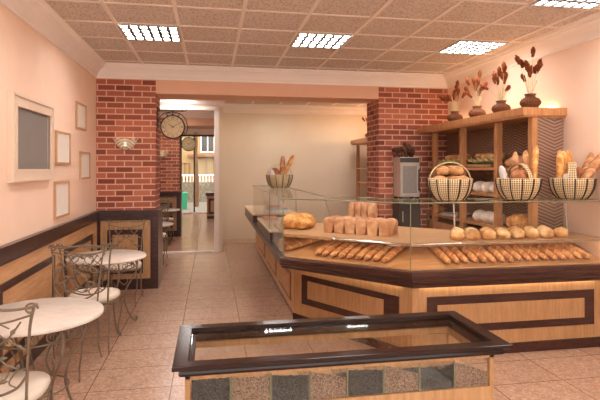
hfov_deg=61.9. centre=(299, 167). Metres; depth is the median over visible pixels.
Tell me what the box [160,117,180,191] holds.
brick pillar
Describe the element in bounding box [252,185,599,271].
glass display case
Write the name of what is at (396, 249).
baguette
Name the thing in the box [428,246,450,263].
baguette
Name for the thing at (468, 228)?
roll
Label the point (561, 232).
roll
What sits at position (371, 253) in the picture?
baguette
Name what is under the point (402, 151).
heap
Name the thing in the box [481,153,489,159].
roll
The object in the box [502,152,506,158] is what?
roll
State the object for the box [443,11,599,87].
trim
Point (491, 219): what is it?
loaf
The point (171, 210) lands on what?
cafe table
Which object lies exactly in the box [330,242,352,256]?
baguette
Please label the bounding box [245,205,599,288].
countertop
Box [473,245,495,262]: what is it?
baguette
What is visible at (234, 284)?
floor
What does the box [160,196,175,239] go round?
cafe chair
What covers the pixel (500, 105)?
vase
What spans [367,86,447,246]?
brick pillar
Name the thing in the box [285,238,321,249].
baguette
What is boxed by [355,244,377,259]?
baguette
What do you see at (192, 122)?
beam
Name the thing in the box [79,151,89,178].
picture frame
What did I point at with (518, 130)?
shelf
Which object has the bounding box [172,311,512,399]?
display case
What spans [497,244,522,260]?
baguette
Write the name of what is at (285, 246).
baguette
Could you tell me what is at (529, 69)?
bunch
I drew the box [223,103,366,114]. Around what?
trim
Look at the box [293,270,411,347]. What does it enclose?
panel
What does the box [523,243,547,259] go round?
baguette
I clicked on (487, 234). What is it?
roll
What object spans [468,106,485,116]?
vase
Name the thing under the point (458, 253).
baguette
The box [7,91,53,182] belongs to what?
framed board
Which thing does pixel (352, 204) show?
loaf
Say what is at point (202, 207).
street
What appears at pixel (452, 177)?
roll
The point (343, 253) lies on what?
baguette
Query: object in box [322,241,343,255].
baguette
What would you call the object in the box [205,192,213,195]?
countertop
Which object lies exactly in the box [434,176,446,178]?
roll
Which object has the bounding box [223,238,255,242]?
baseboard
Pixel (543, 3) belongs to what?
diffuser
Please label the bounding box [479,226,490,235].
roll
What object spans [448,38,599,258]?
wall
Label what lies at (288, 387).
heap
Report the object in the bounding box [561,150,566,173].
baguette
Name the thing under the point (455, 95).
bunch
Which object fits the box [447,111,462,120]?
vase
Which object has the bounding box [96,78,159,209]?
brick pillar
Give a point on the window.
(182, 135)
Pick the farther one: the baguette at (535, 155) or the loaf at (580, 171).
the loaf at (580, 171)
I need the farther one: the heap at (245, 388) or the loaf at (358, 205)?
the loaf at (358, 205)
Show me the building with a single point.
(205, 144)
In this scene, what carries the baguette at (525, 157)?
in the bread basket at (507, 188)
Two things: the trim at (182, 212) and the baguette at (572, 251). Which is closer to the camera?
the baguette at (572, 251)
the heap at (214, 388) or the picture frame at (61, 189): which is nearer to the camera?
the heap at (214, 388)
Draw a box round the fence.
[182,174,213,201]
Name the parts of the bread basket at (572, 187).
handle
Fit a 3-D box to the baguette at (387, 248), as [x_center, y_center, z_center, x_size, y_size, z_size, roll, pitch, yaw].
[0.760,0.739,4.459,0.071,0.138,0.405,0,0,39]
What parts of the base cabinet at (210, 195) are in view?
panel frame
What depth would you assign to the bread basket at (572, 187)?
4.39 m
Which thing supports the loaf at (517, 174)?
in the bread basket at (507, 188)
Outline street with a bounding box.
[182,202,206,211]
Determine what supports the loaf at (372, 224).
on the glass display case at (410, 236)
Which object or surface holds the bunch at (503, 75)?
on the vase at (500, 105)
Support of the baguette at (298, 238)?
on the countertop at (428, 270)
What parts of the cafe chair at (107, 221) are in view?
seat frame, seat, frame, leg, leg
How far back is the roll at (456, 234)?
4.27 m
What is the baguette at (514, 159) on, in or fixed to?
in the bread basket at (507, 188)
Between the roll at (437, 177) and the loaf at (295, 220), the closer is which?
the roll at (437, 177)
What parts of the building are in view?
pane, pane, pane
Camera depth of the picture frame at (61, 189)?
4.99 m
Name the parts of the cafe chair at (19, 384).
seat, seat frame, leg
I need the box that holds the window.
[181,135,213,211]
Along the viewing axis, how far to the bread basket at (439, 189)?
4.18 m
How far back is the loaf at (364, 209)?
5.07 m
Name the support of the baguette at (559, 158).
in the bread basket at (572, 187)
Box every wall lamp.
[113,137,137,149]
[160,151,168,157]
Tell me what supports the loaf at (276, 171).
in the bread basket at (274, 181)
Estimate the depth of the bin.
19.62 m
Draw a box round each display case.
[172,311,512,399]
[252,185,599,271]
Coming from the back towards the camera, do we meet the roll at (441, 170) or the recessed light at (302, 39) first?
the recessed light at (302, 39)
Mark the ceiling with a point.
(396, 36)
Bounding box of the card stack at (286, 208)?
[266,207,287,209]
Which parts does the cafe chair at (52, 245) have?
leg, leg, seat frame, frame, leg, leg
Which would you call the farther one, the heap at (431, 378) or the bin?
the bin
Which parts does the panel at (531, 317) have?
panel frame, panel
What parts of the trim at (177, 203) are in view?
panel frame, rail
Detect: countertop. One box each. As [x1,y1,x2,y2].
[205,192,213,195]
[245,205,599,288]
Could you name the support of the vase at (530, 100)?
on the shelf at (518, 130)
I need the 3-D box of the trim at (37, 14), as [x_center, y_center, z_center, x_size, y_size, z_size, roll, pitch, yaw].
[-1.846,-1.266,2.363,0.152,0.179,8.500,0,0,-10]
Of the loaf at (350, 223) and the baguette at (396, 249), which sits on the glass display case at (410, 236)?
the loaf at (350, 223)
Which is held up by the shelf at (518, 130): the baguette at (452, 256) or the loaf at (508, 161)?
the loaf at (508, 161)
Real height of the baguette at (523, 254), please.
0.140 m
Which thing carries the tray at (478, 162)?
on the shelf at (518, 130)
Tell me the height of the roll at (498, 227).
0.091 m
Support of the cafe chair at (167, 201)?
on the floor
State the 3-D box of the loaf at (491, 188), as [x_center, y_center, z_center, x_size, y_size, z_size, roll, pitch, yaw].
[2.270,0.224,5.726,0.198,0.135,0.190,0,0,-10]
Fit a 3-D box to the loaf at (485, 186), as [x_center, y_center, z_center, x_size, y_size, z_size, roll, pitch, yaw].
[2.237,0.224,5.915,0.196,0.134,0.189,0,0,-10]
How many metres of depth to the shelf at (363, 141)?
10.75 m
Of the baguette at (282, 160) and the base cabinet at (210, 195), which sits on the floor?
the base cabinet at (210, 195)
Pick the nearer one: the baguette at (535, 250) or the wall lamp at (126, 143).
the baguette at (535, 250)
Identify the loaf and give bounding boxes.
[272,168,279,174]
[281,212,315,228]
[323,215,341,232]
[334,216,351,233]
[345,216,362,234]
[349,202,356,216]
[355,202,362,216]
[356,217,373,234]
[361,202,368,217]
[367,217,384,235]
[368,203,377,217]
[378,218,397,236]
[430,204,443,212]
[472,210,485,220]
[473,181,483,191]
[480,181,493,192]
[480,211,493,222]
[489,183,493,192]
[489,213,506,223]
[505,155,521,166]
[505,213,527,228]
[510,170,527,178]
[577,167,584,177]
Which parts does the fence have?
railing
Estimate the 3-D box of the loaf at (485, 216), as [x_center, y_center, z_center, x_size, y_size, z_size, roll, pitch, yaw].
[2.237,0.576,5.915,0.196,0.134,0.189,0,0,-10]
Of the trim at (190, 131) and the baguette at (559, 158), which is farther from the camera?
the trim at (190, 131)
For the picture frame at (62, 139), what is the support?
attached to the wall at (31, 66)
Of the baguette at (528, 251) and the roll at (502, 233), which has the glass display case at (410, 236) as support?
the roll at (502, 233)
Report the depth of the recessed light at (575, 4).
4.09 m
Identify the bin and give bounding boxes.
[182,192,187,209]
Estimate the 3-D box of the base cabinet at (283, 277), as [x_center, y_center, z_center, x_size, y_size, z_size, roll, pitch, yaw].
[-0.182,1.300,7.570,0.606,0.600,4.530,0,0,-10]
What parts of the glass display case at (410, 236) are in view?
chrome rail, chrome rail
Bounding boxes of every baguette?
[280,156,284,174]
[284,238,302,245]
[284,238,308,247]
[285,155,293,174]
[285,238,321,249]
[314,240,336,254]
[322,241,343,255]
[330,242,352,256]
[338,242,360,257]
[346,243,368,258]
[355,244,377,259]
[364,244,385,260]
[372,245,394,260]
[382,246,404,261]
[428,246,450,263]
[437,246,459,263]
[446,246,468,262]
[456,245,478,262]
[464,245,486,262]
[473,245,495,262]
[482,245,504,261]
[491,244,513,261]
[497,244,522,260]
[499,166,507,177]
[507,244,530,260]
[511,152,517,172]
[515,244,538,260]
[521,150,528,170]
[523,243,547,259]
[530,243,557,259]
[531,146,538,178]
[539,243,565,259]
[548,243,573,259]
[556,150,563,177]
[556,242,581,258]
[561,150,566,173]
[563,242,590,258]
[565,151,570,173]
[580,152,599,177]
[581,152,594,169]
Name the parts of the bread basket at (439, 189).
handle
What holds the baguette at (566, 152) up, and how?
in the bread basket at (572, 187)
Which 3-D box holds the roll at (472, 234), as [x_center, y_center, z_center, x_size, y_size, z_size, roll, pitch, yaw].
[1.495,0.573,4.325,0.130,0.091,0.131,0,0,0]
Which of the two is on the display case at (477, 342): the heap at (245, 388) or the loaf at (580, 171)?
the heap at (245, 388)
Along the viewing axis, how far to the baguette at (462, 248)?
4.34 m
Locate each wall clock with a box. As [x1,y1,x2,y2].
[157,107,187,138]
[180,132,197,150]
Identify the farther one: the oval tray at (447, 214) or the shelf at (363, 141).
the shelf at (363, 141)
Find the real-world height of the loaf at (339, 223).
0.148 m
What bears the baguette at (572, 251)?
on the countertop at (428, 270)
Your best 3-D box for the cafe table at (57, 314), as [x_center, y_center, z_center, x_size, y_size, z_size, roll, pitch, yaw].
[-1.597,1.239,3.037,0.759,0.719,0.759,0,0,1]
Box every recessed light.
[116,23,181,41]
[290,32,353,48]
[436,40,508,54]
[529,0,599,9]
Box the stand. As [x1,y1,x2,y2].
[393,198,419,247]
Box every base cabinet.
[205,192,213,218]
[256,232,293,312]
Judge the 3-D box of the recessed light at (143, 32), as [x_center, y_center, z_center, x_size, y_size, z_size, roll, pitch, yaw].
[-1.483,-1.345,4.984,0.568,0.016,0.568,0,0,-10]
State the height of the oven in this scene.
0.590 m
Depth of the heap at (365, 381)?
2.36 m
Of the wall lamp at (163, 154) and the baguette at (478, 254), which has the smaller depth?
the baguette at (478, 254)
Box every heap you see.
[192,377,229,399]
[232,376,269,399]
[272,375,307,399]
[308,372,345,398]
[336,369,382,395]
[380,366,417,392]
[392,142,414,156]
[402,366,452,389]
[434,362,486,386]
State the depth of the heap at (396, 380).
2.39 m
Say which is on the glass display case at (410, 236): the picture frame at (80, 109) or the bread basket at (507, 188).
the bread basket at (507, 188)
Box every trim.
[0,0,105,77]
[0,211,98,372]
[96,206,163,289]
[97,62,447,88]
[160,99,223,253]
[160,110,213,117]
[160,191,182,236]
[182,212,206,213]
[183,129,213,133]
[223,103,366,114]
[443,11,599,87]
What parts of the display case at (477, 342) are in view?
lid moulding, lid frame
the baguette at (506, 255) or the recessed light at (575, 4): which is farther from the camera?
the baguette at (506, 255)
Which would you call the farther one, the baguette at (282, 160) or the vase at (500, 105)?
the baguette at (282, 160)
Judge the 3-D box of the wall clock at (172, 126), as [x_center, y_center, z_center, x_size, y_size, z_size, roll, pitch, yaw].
[-1.755,-0.625,6.899,0.411,0.455,0.070,0,0,-10]
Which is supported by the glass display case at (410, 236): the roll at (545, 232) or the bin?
the roll at (545, 232)
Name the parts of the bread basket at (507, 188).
handle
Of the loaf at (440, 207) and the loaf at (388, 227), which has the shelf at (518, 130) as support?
the loaf at (440, 207)
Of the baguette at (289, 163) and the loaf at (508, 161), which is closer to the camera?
the loaf at (508, 161)
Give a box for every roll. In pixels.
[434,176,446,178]
[436,166,449,174]
[449,166,463,174]
[450,176,461,178]
[450,229,465,239]
[465,227,479,232]
[465,229,480,239]
[475,153,482,159]
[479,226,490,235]
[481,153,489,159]
[481,229,495,239]
[493,226,505,231]
[496,228,511,238]
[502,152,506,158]
[509,228,524,238]
[524,227,539,237]
[539,227,553,237]
[553,227,567,237]
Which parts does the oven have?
door, control panel, handle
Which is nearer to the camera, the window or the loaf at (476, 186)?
the loaf at (476, 186)
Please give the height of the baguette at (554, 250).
0.140 m
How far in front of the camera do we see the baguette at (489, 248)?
4.39 m
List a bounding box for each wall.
[0,3,95,245]
[219,107,366,251]
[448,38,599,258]
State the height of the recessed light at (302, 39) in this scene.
0.016 m
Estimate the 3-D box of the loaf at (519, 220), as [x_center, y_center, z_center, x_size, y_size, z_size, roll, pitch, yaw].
[2.352,0.561,5.274,0.254,0.165,0.425,0,0,-10]
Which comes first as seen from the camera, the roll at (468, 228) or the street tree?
the roll at (468, 228)
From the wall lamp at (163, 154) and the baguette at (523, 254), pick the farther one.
the wall lamp at (163, 154)
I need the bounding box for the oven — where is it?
[394,157,419,198]
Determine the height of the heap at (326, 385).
0.128 m
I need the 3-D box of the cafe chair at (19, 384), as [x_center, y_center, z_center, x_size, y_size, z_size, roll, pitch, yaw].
[-1.532,1.118,2.562,0.485,0.961,0.501,0,0,-13]
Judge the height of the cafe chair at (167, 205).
0.961 m
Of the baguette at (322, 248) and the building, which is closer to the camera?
the baguette at (322, 248)
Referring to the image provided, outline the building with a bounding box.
[182,136,213,181]
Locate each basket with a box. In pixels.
[266,164,292,187]
[427,162,473,200]
[495,163,541,199]
[548,162,596,199]
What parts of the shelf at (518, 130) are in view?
post, post, shelf, shelf, shelf, panel, moulding, post, post, panel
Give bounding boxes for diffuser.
[121,25,178,39]
[294,34,348,46]
[442,42,500,52]
[537,0,594,6]
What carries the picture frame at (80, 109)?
attached to the wall at (31, 66)
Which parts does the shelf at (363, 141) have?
post, moulding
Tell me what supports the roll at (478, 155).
on the tray at (478, 162)
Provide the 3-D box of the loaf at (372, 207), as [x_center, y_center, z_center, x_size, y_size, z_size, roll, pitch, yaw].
[0.740,0.484,5.097,0.062,0.270,0.140,0,0,29]
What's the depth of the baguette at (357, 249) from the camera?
4.52 m
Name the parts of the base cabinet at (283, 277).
panel, panel, panel, panel frame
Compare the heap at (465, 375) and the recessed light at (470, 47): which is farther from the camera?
the recessed light at (470, 47)
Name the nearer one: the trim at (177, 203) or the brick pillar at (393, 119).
the brick pillar at (393, 119)
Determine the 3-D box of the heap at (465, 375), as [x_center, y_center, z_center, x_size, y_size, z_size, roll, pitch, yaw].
[0.820,1.009,2.570,0.168,0.122,0.236,0,0,-10]
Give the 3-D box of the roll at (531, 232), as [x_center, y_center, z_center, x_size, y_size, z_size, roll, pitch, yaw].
[2.055,0.573,4.438,0.130,0.091,0.131,0,0,-28]
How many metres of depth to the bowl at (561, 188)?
4.39 m
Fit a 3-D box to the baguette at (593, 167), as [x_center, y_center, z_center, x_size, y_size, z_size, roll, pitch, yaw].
[2.632,-0.016,4.469,0.292,0.369,0.086,0,0,-2]
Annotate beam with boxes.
[156,80,378,103]
[182,118,213,126]
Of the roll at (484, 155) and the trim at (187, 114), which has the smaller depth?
the roll at (484, 155)
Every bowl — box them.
[428,178,472,200]
[549,178,595,199]
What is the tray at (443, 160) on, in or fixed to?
on the shelf at (518, 130)
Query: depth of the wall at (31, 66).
4.41 m
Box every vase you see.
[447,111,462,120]
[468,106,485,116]
[491,100,510,112]
[519,93,540,106]
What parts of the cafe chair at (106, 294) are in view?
frame, seat, leg, seat frame, leg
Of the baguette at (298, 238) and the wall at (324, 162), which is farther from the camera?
the wall at (324, 162)
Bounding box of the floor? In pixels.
[25,214,599,399]
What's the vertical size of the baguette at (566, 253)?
0.140 m
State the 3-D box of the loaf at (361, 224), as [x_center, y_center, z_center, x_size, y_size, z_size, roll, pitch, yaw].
[0.624,0.545,4.738,0.110,0.148,0.270,0,0,29]
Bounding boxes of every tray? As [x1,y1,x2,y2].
[437,159,474,166]
[440,212,470,216]
[466,158,506,166]
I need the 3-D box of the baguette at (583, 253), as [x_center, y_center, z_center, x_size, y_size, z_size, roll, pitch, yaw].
[2.524,0.738,4.617,0.068,0.140,0.405,0,0,-13]
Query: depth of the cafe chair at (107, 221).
6.14 m
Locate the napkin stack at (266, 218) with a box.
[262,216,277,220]
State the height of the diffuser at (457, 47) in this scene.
0.004 m
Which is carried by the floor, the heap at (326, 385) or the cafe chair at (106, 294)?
the cafe chair at (106, 294)
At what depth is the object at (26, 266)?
4.29 m
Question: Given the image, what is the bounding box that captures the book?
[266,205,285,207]
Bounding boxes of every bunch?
[439,80,465,110]
[464,70,487,105]
[479,61,510,99]
[514,47,542,92]
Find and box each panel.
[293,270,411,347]
[412,280,599,353]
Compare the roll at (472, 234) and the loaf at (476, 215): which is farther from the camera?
the loaf at (476, 215)
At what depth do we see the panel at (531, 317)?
4.35 m
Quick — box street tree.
[193,137,198,206]
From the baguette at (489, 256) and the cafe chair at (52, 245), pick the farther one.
the baguette at (489, 256)
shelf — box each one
[274,223,599,246]
[351,138,366,200]
[417,106,566,246]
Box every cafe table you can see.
[0,297,103,399]
[66,249,145,333]
[163,208,179,243]
[163,221,172,266]
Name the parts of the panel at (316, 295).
panel, panel frame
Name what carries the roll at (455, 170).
in the bread basket at (439, 189)
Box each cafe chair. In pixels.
[0,302,53,399]
[30,244,107,382]
[56,242,121,353]
[102,219,146,306]
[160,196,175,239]
[160,204,169,262]
[161,201,169,248]
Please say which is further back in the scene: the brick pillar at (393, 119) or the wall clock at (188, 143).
the wall clock at (188, 143)
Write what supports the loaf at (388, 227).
on the glass display case at (410, 236)
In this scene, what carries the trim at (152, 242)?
attached to the wall at (31, 66)
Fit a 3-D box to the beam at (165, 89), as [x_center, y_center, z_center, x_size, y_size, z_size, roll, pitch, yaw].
[-0.443,-1.175,7.210,3.105,0.360,0.548,0,0,-10]
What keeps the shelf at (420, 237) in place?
attached to the glass display case at (410, 236)
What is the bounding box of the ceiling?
[44,0,599,128]
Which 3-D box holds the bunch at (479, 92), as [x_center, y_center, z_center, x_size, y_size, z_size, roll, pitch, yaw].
[2.094,-0.945,5.990,0.234,0.453,0.331,0,0,6]
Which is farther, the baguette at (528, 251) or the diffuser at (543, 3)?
the baguette at (528, 251)
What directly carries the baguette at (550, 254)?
on the countertop at (428, 270)
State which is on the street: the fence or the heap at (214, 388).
the fence
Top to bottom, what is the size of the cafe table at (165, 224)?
0.719 m
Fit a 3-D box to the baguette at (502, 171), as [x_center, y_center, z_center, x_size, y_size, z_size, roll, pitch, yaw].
[1.801,0.096,4.404,0.101,0.231,0.069,0,0,-9]
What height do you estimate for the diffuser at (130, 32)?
0.004 m
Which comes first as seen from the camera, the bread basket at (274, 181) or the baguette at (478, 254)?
the baguette at (478, 254)
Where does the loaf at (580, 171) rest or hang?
in the bread basket at (572, 187)
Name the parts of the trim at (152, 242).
panel frame, rail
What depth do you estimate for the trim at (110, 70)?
6.86 m
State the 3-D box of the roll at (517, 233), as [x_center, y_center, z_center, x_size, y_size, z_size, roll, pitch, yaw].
[1.919,0.573,4.411,0.134,0.093,0.131,0,0,-27]
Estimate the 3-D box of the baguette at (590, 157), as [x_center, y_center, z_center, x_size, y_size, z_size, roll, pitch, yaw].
[2.641,-0.037,4.584,0.254,0.320,0.073,0,0,-25]
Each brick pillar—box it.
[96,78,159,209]
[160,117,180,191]
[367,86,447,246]
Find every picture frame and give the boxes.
[53,180,69,218]
[55,130,70,164]
[75,101,86,130]
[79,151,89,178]
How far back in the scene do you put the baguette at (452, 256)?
4.31 m
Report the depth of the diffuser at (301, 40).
5.25 m
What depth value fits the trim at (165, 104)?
9.44 m

